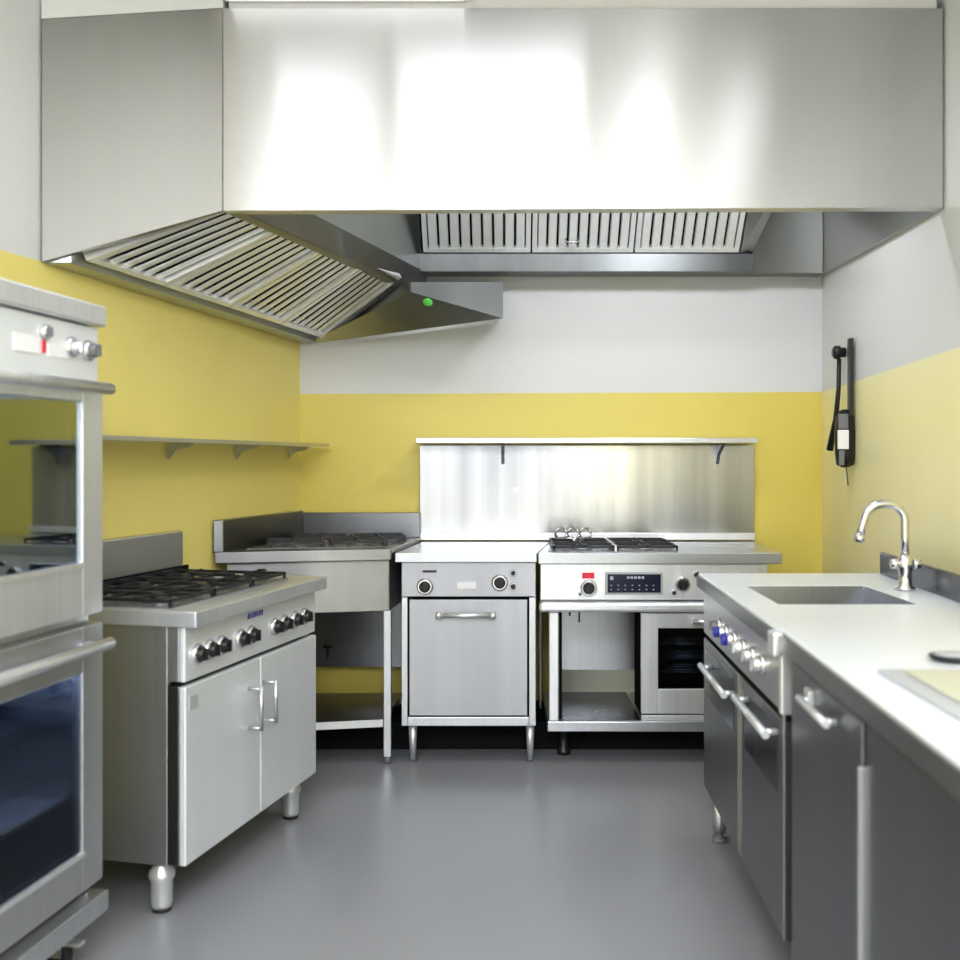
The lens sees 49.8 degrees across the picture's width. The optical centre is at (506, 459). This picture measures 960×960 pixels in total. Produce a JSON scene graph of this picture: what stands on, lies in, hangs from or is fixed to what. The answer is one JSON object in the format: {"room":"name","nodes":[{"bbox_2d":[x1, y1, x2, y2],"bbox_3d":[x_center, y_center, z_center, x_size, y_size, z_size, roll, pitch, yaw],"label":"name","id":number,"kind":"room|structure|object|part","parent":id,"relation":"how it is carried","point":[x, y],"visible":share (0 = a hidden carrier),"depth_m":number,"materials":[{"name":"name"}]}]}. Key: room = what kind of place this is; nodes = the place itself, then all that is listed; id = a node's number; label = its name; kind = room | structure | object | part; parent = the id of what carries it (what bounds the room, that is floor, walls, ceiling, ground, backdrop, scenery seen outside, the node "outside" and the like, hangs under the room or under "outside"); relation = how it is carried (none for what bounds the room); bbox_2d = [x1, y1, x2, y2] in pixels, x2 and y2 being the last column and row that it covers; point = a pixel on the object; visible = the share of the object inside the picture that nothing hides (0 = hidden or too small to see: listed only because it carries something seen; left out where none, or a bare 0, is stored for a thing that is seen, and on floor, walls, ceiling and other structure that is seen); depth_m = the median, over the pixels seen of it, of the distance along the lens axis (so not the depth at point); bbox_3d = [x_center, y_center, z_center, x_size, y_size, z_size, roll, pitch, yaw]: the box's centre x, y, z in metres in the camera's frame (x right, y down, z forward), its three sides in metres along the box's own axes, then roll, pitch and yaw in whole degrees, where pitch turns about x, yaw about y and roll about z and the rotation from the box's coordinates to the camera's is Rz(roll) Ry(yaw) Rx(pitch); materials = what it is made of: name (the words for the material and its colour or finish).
{"room":"commercial kitchen","nodes":[
{"label":"commercial kitchen","id":0,"kind":"room"},
{"bbox_2d":[0,0,299,572],"bbox_3d":[-1.879,-0.098,1.380,0.098,2.785,7.560,0,0,13],"label":"wall","id":1,"kind":"structure","parent":0,"point":[176,371],"depth_m":3.83,"materials":[{"name":"paint"}]},
{"bbox_2d":[41,0,228,18],"bbox_3d":[-1.170,-1.420,3.373,0.613,0.138,0.238,0,0,-18],"label":"trim","id":2,"kind":"structure","parent":1,"relation":"attached to","point":[50,9],"depth_m":3.23,"materials":[{"name":"paint"}]},
{"bbox_2d":[102,435,328,458],"bbox_3d":[-1.145,-0.041,4.031,0.168,0.072,1.946,0,0,12],"label":"wall shelf","id":3,"kind":"object","parent":1,"relation":"attached to","point":[173,444],"visible":0.66,"depth_m":3.87,"materials":[{"name":"metal"}]},
{"bbox_2d":[72,749,791,959],"bbox_3d":[-0.600,1.345,1.380,5.200,0.100,7.760,0,0,0],"label":"floor","id":4,"kind":"structure","parent":0,"point":[444,854],"depth_m":3.22,"materials":[{"name":"grey concrete"}]},
{"bbox_2d":[0,278,115,959],"bbox_3d":[-1.319,0.446,2.301,0.510,1.696,0.887,0,0,8],"label":"double oven","id":5,"kind":"object","parent":4,"relation":"on","point":[51,392],"visible":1,"depth_m":2.47,"materials":[{"name":"metal"}]},
{"bbox_3d":[-1.143,-0.269,2.277,0.026,0.148,0.860,0,0,8],"label":"control panel","id":6,"kind":"part","parent":5,"relation":"part of","materials":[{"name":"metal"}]},
{"bbox_3d":[-1.092,-0.305,2.462,0.021,0.029,0.029,0,0,8],"label":"knob","id":7,"kind":"part","parent":5,"relation":"part of","materials":[{"name":"grey plastic"}]},
{"bbox_3d":[-1.135,0.755,2.276,0.038,0.670,0.860,0,0,8],"label":"door","id":8,"kind":"part","parent":5,"relation":"part of","materials":[{"name":"grey metal"}]},
{"bbox_3d":[-1.135,0.102,2.276,0.038,0.585,0.860,0,0,8],"label":"door","id":9,"kind":"part","parent":5,"relation":"part of","materials":[{"name":"metal"}]},
{"bbox_3d":[-1.146,1.150,2.278,0.080,0.054,0.882,0,0,8],"label":"rail","id":10,"kind":"part","parent":5,"relation":"part of","materials":[{"name":"metal"}]},
{"bbox_3d":[-1.069,-0.280,2.569,0.036,0.042,0.042,0,0,8],"label":"knob","id":11,"kind":"part","parent":5,"relation":"part of","materials":[{"name":"metal"}]},
{"bbox_3d":[-1.057,-0.280,2.648,0.036,0.042,0.042,0,0,8],"label":"knob","id":12,"kind":"part","parent":5,"relation":"part of","materials":[{"name":"grey plastic"}]},
{"bbox_2d":[88,530,326,913],"bbox_3d":[-1.050,0.780,3.406,0.614,1.030,0.924,0,0,13],"label":"gas range","id":13,"kind":"object","parent":4,"relation":"on","point":[209,676],"visible":0.82,"depth_m":3.06,"materials":[{"name":"metal"}]},
{"bbox_2d":[102,530,182,579],"bbox_3d":[-1.335,0.370,3.457,0.035,0.210,0.894,0,0,13],"label":"backsplash","id":14,"kind":"structure","parent":13,"relation":"attached to","point":[129,555],"depth_m":3.62,"materials":[{"name":"metal"}]},
{"bbox_3d":[-0.993,1.215,2.975,0.073,0.136,0.073,0,0,13],"label":"leg","id":15,"kind":"part","parent":13,"relation":"part of","materials":[{"name":"metal"}]},
{"bbox_3d":[-0.841,0.549,3.358,0.037,0.155,0.902,0,0,13],"label":"panel frame","id":16,"kind":"part","parent":13,"relation":"part of","materials":[{"name":"metal"}]},
{"bbox_3d":[-0.875,0.557,2.969,0.036,0.047,0.047,0,0,13],"label":"knob","id":17,"kind":"part","parent":13,"relation":"part of","materials":[{"name":"black plastic"}]},
{"bbox_3d":[-0.860,0.557,3.037,0.036,0.047,0.047,0,0,13],"label":"knob","id":18,"kind":"part","parent":13,"relation":"part of","materials":[{"name":"black plastic"}]},
{"bbox_3d":[-0.862,0.892,3.134,0.021,0.505,0.458,0,0,13],"label":"door","id":19,"kind":"part","parent":13,"relation":"part of","materials":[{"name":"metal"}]},
{"bbox_3d":[-0.844,0.557,3.105,0.036,0.047,0.047,0,0,13],"label":"knob","id":20,"kind":"part","parent":13,"relation":"part of","materials":[{"name":"black plastic"}]},
{"bbox_3d":[-0.841,0.892,3.358,0.037,0.506,0.902,0,0,13],"label":"door frame","id":21,"kind":"part","parent":13,"relation":"part of","materials":[{"name":"metal"}]},
{"bbox_3d":[-0.816,0.557,3.222,0.036,0.047,0.047,0,0,13],"label":"knob","id":22,"kind":"part","parent":13,"relation":"part of","materials":[{"name":"black plastic"}]},
{"bbox_3d":[-0.814,0.549,3.351,0.017,0.157,0.900,0,0,13],"label":"control panel","id":23,"kind":"part","parent":13,"relation":"part of","materials":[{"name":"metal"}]},
{"bbox_3d":[-0.801,0.557,3.290,0.036,0.047,0.047,0,0,13],"label":"knob","id":24,"kind":"part","parent":13,"relation":"part of","materials":[{"name":"black plastic"}]},
{"bbox_3d":[-0.794,0.785,3.268,0.052,0.140,0.013,0,0,13],"label":"handle","id":25,"kind":"part","parent":13,"relation":"part of","materials":[{"name":"metal"}]},
{"bbox_3d":[-0.771,0.785,3.367,0.052,0.140,0.013,0,0,13],"label":"handle","id":26,"kind":"part","parent":13,"relation":"part of","materials":[{"name":"metal"}]},
{"bbox_3d":[-0.762,0.557,3.455,0.036,0.047,0.047,0,0,13],"label":"knob","id":27,"kind":"part","parent":13,"relation":"part of","materials":[{"name":"black plastic"}]},
{"bbox_3d":[-0.759,0.892,3.576,0.021,0.505,0.442,0,0,13],"label":"door","id":28,"kind":"part","parent":13,"relation":"part of","materials":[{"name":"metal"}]},
{"bbox_3d":[-0.746,0.557,3.524,0.036,0.047,0.047,0,0,13],"label":"knob","id":29,"kind":"part","parent":13,"relation":"part of","materials":[{"name":"black plastic"}]},
{"bbox_3d":[-0.783,1.215,3.743,0.073,0.136,0.073,0,0,13],"label":"leg","id":30,"kind":"part","parent":13,"relation":"part of","materials":[{"name":"metal"}]},
{"bbox_3d":[-0.727,0.557,3.606,0.036,0.047,0.047,0,0,13],"label":"knob","id":31,"kind":"part","parent":13,"relation":"part of","materials":[{"name":"black plastic"}]},
{"bbox_3d":[-0.709,0.557,3.684,0.036,0.047,0.047,0,0,13],"label":"knob","id":32,"kind":"part","parent":13,"relation":"part of","materials":[{"name":"black plastic"}]},
{"bbox_2d":[214,510,420,763],"bbox_3d":[-0.804,0.770,4.618,0.776,1.050,0.834,0,0,0],"label":"work table","id":33,"kind":"object","parent":4,"relation":"on","point":[358,615],"visible":0.78,"depth_m":4.50,"materials":[{"name":"grey metal"}]},
{"bbox_3d":[-0.825,0.531,4.320,0.668,0.217,0.010,0,0,-13],"label":"panel","id":34,"kind":"part","parent":33,"relation":"part of","materials":[{"name":"grey metal"}]},
{"bbox_2d":[247,537,408,549],"bbox_3d":[-0.780,0.374,4.640,0.620,0.006,0.620,0,0,0],"label":"grate","id":35,"kind":"object","parent":33,"relation":"on","point":[376,543],"depth_m":4.47,"materials":[{"name":"metal"}]},
{"bbox_3d":[-0.723,0.709,4.980,0.545,0.572,0.010,0,0,0],"label":"panel","id":36,"kind":"part","parent":33,"relation":"part of","materials":[{"name":"metal"}]},
{"bbox_2d":[316,693,401,725],"bbox_3d":[-0.795,1.125,4.620,0.610,0.030,0.620,0,0,0],"label":"shelf","id":37,"kind":"object","parent":33,"relation":"attached to","point":[332,709],"depth_m":4.60,"materials":[{"name":"metal"}]},
{"bbox_3d":[-0.510,0.953,4.420,0.032,0.625,0.032,0,0,0],"label":"leg","id":38,"kind":"part","parent":33,"relation":"part of","materials":[{"name":"metal"}]},
{"bbox_3d":[-0.485,0.531,4.690,0.020,0.217,0.584,0,0,5],"label":"panel","id":39,"kind":"part","parent":33,"relation":"part of","materials":[{"name":"metal"}]},
{"bbox_2d":[395,542,549,761],"bbox_3d":[-0.134,0.845,4.678,0.683,0.900,0.653,0,0,0],"label":"oven","id":40,"kind":"object","parent":4,"relation":"on","point":[469,608],"visible":1,"depth_m":4.41,"materials":[{"name":"metal"}]},
{"bbox_3d":[-0.405,1.205,4.450,0.038,0.140,0.038,0,0,0],"label":"leg","id":41,"kind":"part","parent":40,"relation":"part of","materials":[{"name":"metal"}]},
{"bbox_3d":[-0.350,0.540,4.392,0.054,0.054,0.036,0,0,0],"label":"knob","id":42,"kind":"part","parent":40,"relation":"part of","materials":[{"name":"black plastic"}]},
{"bbox_3d":[-0.175,0.657,4.380,0.254,0.027,0.056,0,0,0],"label":"handle","id":43,"kind":"part","parent":40,"relation":"part of","materials":[{"name":"metal"}]},
{"bbox_3d":[-0.165,0.843,4.419,0.506,0.496,0.022,0,0,0],"label":"door","id":44,"kind":"part","parent":40,"relation":"part of","materials":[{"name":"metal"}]},
{"bbox_3d":[-0.164,0.861,4.421,0.573,0.548,0.018,0,0,0],"label":"door frame","id":45,"kind":"part","parent":40,"relation":"part of","materials":[{"name":"metal"}]},
{"bbox_3d":[-0.164,0.509,4.420,0.573,0.148,0.020,0,0,0],"label":"control panel","id":46,"kind":"part","parent":40,"relation":"part of","materials":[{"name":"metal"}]},
{"bbox_3d":[-0.031,0.523,4.392,0.054,0.054,0.036,0,0,0],"label":"knob","id":47,"kind":"part","parent":40,"relation":"part of","materials":[{"name":"black plastic"}]},
{"bbox_3d":[0.100,1.205,4.450,0.038,0.140,0.038,0,0,0],"label":"leg","id":48,"kind":"part","parent":40,"relation":"part of","materials":[{"name":"metal"}]},
{"bbox_2d":[537,537,781,755],"bbox_3d":[0.669,0.831,4.683,1.073,0.928,0.645,0,0,0],"label":"oven range","id":49,"kind":"object","parent":4,"relation":"on","point":[591,591],"visible":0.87,"depth_m":4.41,"materials":[{"name":"metal"}]},
{"bbox_3d":[0.158,0.907,4.880,0.015,0.525,0.040,0,0,0],"label":"post","id":50,"kind":"part","parent":49,"relation":"part of","materials":[{"name":"metal"}]},
{"bbox_3d":[0.200,0.879,4.420,0.044,0.468,0.040,0,0,0],"label":"post","id":51,"kind":"part","parent":49,"relation":"part of","materials":[{"name":"metal"}]},
{"bbox_3d":[0.230,0.879,4.695,0.012,0.468,0.510,0,0,0],"label":"panel","id":52,"kind":"part","parent":49,"relation":"part of","materials":[{"name":"metal"}]},
{"bbox_3d":[0.250,1.226,4.560,0.060,0.138,0.060,0,0,0],"label":"leg","id":53,"kind":"part","parent":49,"relation":"part of","materials":[{"name":"black plastic"}]},
{"bbox_2d":[554,527,591,540],"bbox_3d":[0.300,0.333,4.700,0.140,0.057,0.128,0,0,42],"label":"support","id":54,"kind":"object","parent":49,"relation":"on","point":[566,537],"visible":1,"depth_m":4.70,"materials":[{"name":"silver metal"}]},
{"bbox_3d":[0.331,0.388,4.575,0.099,0.009,0.099,0,0,0],"label":"burner","id":55,"kind":"part","parent":49,"relation":"part of","materials":[{"name":"metal"}]},
{"bbox_3d":[0.348,0.545,4.387,0.056,0.056,0.036,0,0,0],"label":"knob","id":56,"kind":"part","parent":49,"relation":"part of","materials":[{"name":"black plastic"}]},
{"bbox_3d":[0.423,0.825,4.962,0.374,0.360,0.013,0,0,0],"label":"panel","id":57,"kind":"part","parent":49,"relation":"part of","materials":[{"name":"metal"}]},
{"bbox_3d":[0.628,0.624,4.400,0.983,0.042,0.060,0,0,0],"label":"rail","id":58,"kind":"part","parent":49,"relation":"part of","materials":[{"name":"metal"}]},
{"bbox_2d":[543,692,703,731],"bbox_3d":[0.646,1.135,4.685,0.948,0.044,0.570,0,0,0],"label":"shelf","id":59,"kind":"object","parent":49,"relation":"attached to","point":[581,711],"depth_m":4.42,"materials":[{"name":"metal"}]},
{"bbox_3d":[0.606,0.388,4.575,0.099,0.009,0.099,0,0,0],"label":"burner","id":60,"kind":"part","parent":49,"relation":"part of","materials":[{"name":"metal"}]},
{"bbox_3d":[0.626,0.518,4.418,0.968,0.153,0.025,0,0,0],"label":"control panel","id":61,"kind":"part","parent":49,"relation":"part of","materials":[{"name":"metal"}]},
{"bbox_2d":[635,612,705,713],"bbox_3d":[0.839,0.870,4.510,0.532,0.450,0.300,0,0,0],"label":"oven","id":62,"kind":"object","parent":49,"relation":"in","point":[669,646],"depth_m":4.41,"materials":[{"name":"metal"}]},
{"bbox_3d":[0.838,1.101,4.430,0.525,0.023,0.040,0,0,0],"label":"sill","id":63,"kind":"part","parent":49,"relation":"part of","materials":[{"name":"metal"}]},
{"bbox_3d":[0.748,0.530,4.387,0.052,0.052,0.036,0,0,0],"label":"knob","id":64,"kind":"part","parent":49,"relation":"part of","materials":[{"name":"black plastic"}]},
{"bbox_2d":[697,592,793,940],"bbox_3d":[0.922,0.869,2.984,0.610,0.852,1.168,0,0,2],"label":"range","id":65,"kind":"object","parent":4,"relation":"on","point":[748,690],"visible":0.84,"depth_m":2.75,"materials":[{"name":"grey metal"}]},
{"bbox_3d":[0.652,0.520,3.246,0.036,0.036,0.036,0,0,2],"label":"knob","id":66,"kind":"part","parent":65,"relation":"part of","materials":[{"name":"grey plastic"}]},
{"bbox_3d":[0.646,0.680,3.204,0.046,0.020,0.436,0,0,2],"label":"handle","id":67,"kind":"part","parent":65,"relation":"part of","materials":[{"name":"metal"}]},
{"bbox_3d":[0.722,1.194,3.514,0.054,0.142,0.054,0,0,2],"label":"leg","id":68,"kind":"part","parent":65,"relation":"part of","materials":[{"name":"metal"}]},
{"bbox_3d":[0.649,0.520,3.126,0.036,0.036,0.036,0,0,2],"label":"knob","id":69,"kind":"part","parent":65,"relation":"part of","materials":[{"name":"metal"}]},
{"bbox_3d":[0.686,0.868,3.273,0.030,0.510,0.596,0,0,2],"label":"door","id":70,"kind":"part","parent":65,"relation":"part of","materials":[{"name":"metal"}]},
{"bbox_3d":[0.645,0.520,2.996,0.036,0.040,0.040,0,0,2],"label":"knob","id":71,"kind":"part","parent":65,"relation":"part of","materials":[{"name":"metal"}]},
{"bbox_3d":[0.641,0.520,2.866,0.036,0.038,0.038,0,0,2],"label":"knob","id":72,"kind":"part","parent":65,"relation":"part of","materials":[{"name":"metal"}]},
{"bbox_3d":[0.680,0.519,2.992,0.034,0.152,1.165,0,0,2],"label":"control panel","id":73,"kind":"part","parent":65,"relation":"part of","materials":[{"name":"metal"}]},
{"bbox_3d":[0.638,0.520,2.746,0.036,0.040,0.040,0,0,2],"label":"knob","id":74,"kind":"part","parent":65,"relation":"part of","materials":[{"name":"metal"}]},
{"bbox_3d":[0.634,0.520,2.626,0.036,0.042,0.042,0,0,2],"label":"knob","id":75,"kind":"part","parent":65,"relation":"part of","materials":[{"name":"metal"}]},
{"bbox_3d":[0.630,0.650,2.640,0.046,0.020,0.393,0,0,2],"label":"handle","id":76,"kind":"part","parent":65,"relation":"part of","materials":[{"name":"metal"}]},
{"bbox_3d":[0.669,0.868,2.674,0.030,0.510,0.483,0,0,2],"label":"door","id":77,"kind":"part","parent":65,"relation":"part of","materials":[{"name":"metal"}]},
{"bbox_3d":[0.659,0.519,2.421,0.042,0.152,0.028,0,0,2],"label":"panel","id":78,"kind":"part","parent":65,"relation":"part of","materials":[{"name":"metal"}]},
{"bbox_2d":[697,552,959,801],"bbox_3d":[0.929,0.447,2.105,0.646,0.256,3.036,0,0,2],"label":"countertop","id":79,"kind":"structure","parent":65,"relation":"on","point":[840,629],"depth_m":2.40,"materials":[{"name":"metal"}]},
{"bbox_2d":[747,586,913,603],"bbox_3d":[0.936,0.486,3.045,0.381,0.178,0.418,0,0,0],"label":"sink basin","id":80,"kind":"object","parent":79,"relation":"in","point":[772,594],"depth_m":3.25,"materials":[{"name":"silver metal"}]},
{"bbox_2d":[854,500,921,590],"bbox_3d":[1.154,0.257,3.140,0.201,0.272,0.060,0,0,0],"label":"tap","id":81,"kind":"object","parent":79,"relation":"on","point":[904,563],"visible":1,"depth_m":3.13,"materials":[{"name":"silver metal"}]},
{"bbox_3d":[1.140,0.207,3.140,0.163,0.172,0.025,0,0,0],"label":"spout","id":82,"kind":"part","parent":81,"relation":"part of","materials":[{"name":"silver metal"}]},
{"bbox_2d":[889,555,921,590],"bbox_3d":[1.209,0.341,3.140,0.092,0.105,0.060,0,0,0],"label":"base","id":83,"kind":"object","parent":81,"relation":"on","point":[905,564],"depth_m":3.12,"materials":[{"name":"silver metal"}]},
{"bbox_2d":[878,669,959,720],"bbox_3d":[0.879,0.389,1.531,0.402,0.012,0.782,0,0,0],"label":"chopping board","id":84,"kind":"object","parent":79,"relation":"on","point":[940,688],"visible":1,"depth_m":1.78,"materials":[{"name":"white plastic"}]},
{"bbox_2d":[927,650,959,662],"bbox_3d":[0.885,0.386,2.030,0.115,0.015,0.082,0,0,0],"label":"soap dish","id":85,"kind":"object","parent":79,"relation":"on","point":[950,656],"visible":1,"depth_m":2.01,"materials":[{"name":"silver plastic"}]},
{"bbox_3d":[0.885,0.381,2.030,0.092,0.006,0.066,0,0,0],"label":"dish","id":86,"kind":"part","parent":85,"relation":"part of","materials":[{"name":"white ceramic"}]},
{"bbox_2d":[792,663,867,959],"bbox_3d":[0.848,0.873,2.079,0.494,0.845,0.550,0,0,3],"label":"base cabinet","id":87,"kind":"object","parent":4,"relation":"on","point":[829,739],"visible":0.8,"depth_m":2.08,"materials":[{"name":"metal"}]},
{"bbox_3d":[0.633,0.495,2.166,0.012,0.030,0.045,0,0,3],"label":"handle plate","id":88,"kind":"part","parent":87,"relation":"part of","materials":[{"name":"metal"}]},
{"bbox_3d":[0.617,0.500,2.064,0.034,0.016,0.220,0,0,3],"label":"handle","id":89,"kind":"part","parent":87,"relation":"part of","materials":[{"name":"metal"}]},
{"bbox_2d":[857,725,959,959],"bbox_3d":[0.830,0.873,1.409,0.470,0.845,0.785,0,0,3],"label":"base cabinet","id":90,"kind":"object","parent":4,"relation":"on","point":[908,825],"visible":0.78,"depth_m":1.60,"materials":[{"name":"metal"}]},
{"bbox_3d":[0.632,0.860,1.804,0.038,0.650,0.013,0,0,3],"label":"edge trim","id":91,"kind":"part","parent":90,"relation":"part of","materials":[{"name":"metal"}]},
{"bbox_2d":[300,212,821,699],"bbox_3d":[0.265,-0.098,5.110,2.955,2.785,0.100,0,0,0],"label":"wall","id":92,"kind":"structure","parent":0,"point":[566,357],"depth_m":5.06,"materials":[{"name":"paint"}]},
{"bbox_2d":[316,700,703,748],"bbox_3d":[0.276,1.235,4.845,2.432,0.120,0.429,0,0,0],"label":"baseboard","id":93,"kind":"structure","parent":92,"relation":"attached to","point":[428,737],"depth_m":4.63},
{"bbox_2d":[416,438,757,463],"bbox_3d":[0.375,-0.042,4.949,1.604,0.124,0.210,0,0,0],"label":"wall shelf","id":94,"kind":"object","parent":92,"relation":"attached to","point":[720,442],"visible":1,"depth_m":4.84,"materials":[{"name":"metal"}]},
{"bbox_2d":[420,445,754,539],"bbox_3d":[0.390,0.159,5.036,1.630,0.462,0.032,0,0,0],"label":"backsplash","id":95,"kind":"structure","parent":92,"relation":"attached to","point":[668,492],"depth_m":5.04,"materials":[{"name":"metal"}]},
{"bbox_2d":[225,0,942,6],"bbox_3d":[-0.600,-1.540,1.380,5.200,0.100,7.760,0,0,0],"label":"ceiling","id":96,"kind":"structure","parent":0,"point":[938,1],"depth_m":3.37,"materials":[{"name":"paint"}]},
{"bbox_2d":[226,0,462,0],"bbox_3d":[-0.520,-1.480,3.260,0.800,0.016,0.130,0,0,0],"label":"recessed light","id":97,"kind":"object","parent":96,"relation":"in","point":[226,0],"visible":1,"depth_m":3.31,"materials":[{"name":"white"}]},
{"bbox_2d":[42,8,942,343],"bbox_3d":[0.053,-1.009,4.103,2.956,0.894,1.874,0,0,0],"label":"extractor hood","id":98,"kind":"object","parent":96,"relation":"hanging from","point":[263,169],"visible":1,"depth_m":3.33,"materials":[{"name":"metal"}]},
{"bbox_3d":[-1.172,-1.031,3.257,0.537,0.850,0.021,0,0,-18],"label":"panel","id":99,"kind":"part","parent":98,"relation":"part of","materials":[{"name":"metal"}]},
{"bbox_3d":[-1.201,-1.002,4.107,0.015,0.870,1.899,0,0,13],"label":"panel","id":100,"kind":"part","parent":98,"relation":"part of","materials":[{"name":"metal"}]},
{"bbox_3d":[-0.612,-1.163,4.188,0.506,0.524,1.663,0,0,0],"label":"panel","id":101,"kind":"part","parent":98,"relation":"part of","materials":[{"name":"metal"}]},
{"bbox_3d":[-0.513,-1.158,4.728,0.216,0.505,0.456,0,0,0],"label":"filler panel","id":102,"kind":"part","parent":98,"relation":"part of","materials":[{"name":"metal"}]},
{"bbox_2d":[423,298,432,305],"bbox_3d":[-0.355,-0.708,4.642,0.043,0.032,0.036,0,0,0],"label":"light","id":103,"kind":"object","parent":98,"relation":"attached to","point":[426,301],"depth_m":4.63,"materials":[{"name":"green plastic"}]},
{"bbox_3d":[0.305,-1.025,4.830,0.072,0.031,0.040,0,0,0],"label":"handle","id":104,"kind":"part","parent":98,"relation":"part of","materials":[{"name":"silver metal"}]},
{"bbox_3d":[0.244,-1.129,3.340,2.319,0.654,0.020,0,0,0],"label":"panel","id":105,"kind":"part","parent":98,"relation":"part of","materials":[{"name":"metal"}]},
{"bbox_3d":[1.203,-1.195,4.712,0.195,0.421,0.436,0,0,0],"label":"filler panel","id":106,"kind":"part","parent":98,"relation":"part of","materials":[{"name":"metal"}]},
{"bbox_3d":[1.342,-1.149,4.980,0.340,0.513,0.100,0,0,0],"label":"corner panel","id":107,"kind":"part","parent":98,"relation":"part of","materials":[{"name":"metal"}]},
{"bbox_3d":[1.466,-1.125,4.195,0.016,0.624,1.695,0,0,4],"label":"panel","id":108,"kind":"part","parent":98,"relation":"part of","materials":[{"name":"metal"}]},
{"bbox_2d":[822,0,959,573],"bbox_3d":[1.315,-0.098,1.380,0.100,2.785,7.388,0,0,4],"label":"wall","id":109,"kind":"structure","parent":0,"point":[898,300],"depth_m":3.78,"materials":[{"name":"paint"}]},
{"bbox_2d":[826,338,854,485],"bbox_3d":[1.464,-0.206,4.548,0.088,0.633,0.278,0,0,4],"label":"handset","id":110,"kind":"object","parent":109,"relation":"hanging from","point":[842,432],"visible":1,"depth_m":4.43,"materials":[{"name":"black plastic"}]},
{"bbox_3d":[1.468,-0.245,4.631,0.032,0.410,0.117,0,0,-12],"label":"cord","id":111,"kind":"part","parent":110,"relation":"part of","materials":[{"name":"black plastic"}]},
{"bbox_3d":[1.470,-0.477,4.582,0.055,0.059,0.059,0,0,4],"label":"hook knob","id":112,"kind":"part","parent":110,"relation":"part of","materials":[{"name":"black plastic"}]},
{"bbox_3d":[1.431,-0.009,4.421,0.022,0.064,0.014,0,0,4],"label":"grey plate","id":113,"kind":"part","parent":110,"relation":"part of","materials":[{"name":"plastic"}]},
{"bbox_3d":[1.437,-0.087,4.419,0.046,0.082,0.016,0,0,4],"label":"label plate","id":114,"kind":"part","parent":110,"relation":"part of","materials":[{"name":"white plastic"}]},
{"bbox_3d":[1.438,-0.165,4.420,0.040,0.064,0.014,0,0,4],"label":"grey plate","id":115,"kind":"part","parent":110,"relation":"part of","materials":[{"name":"plastic"}]}
]}

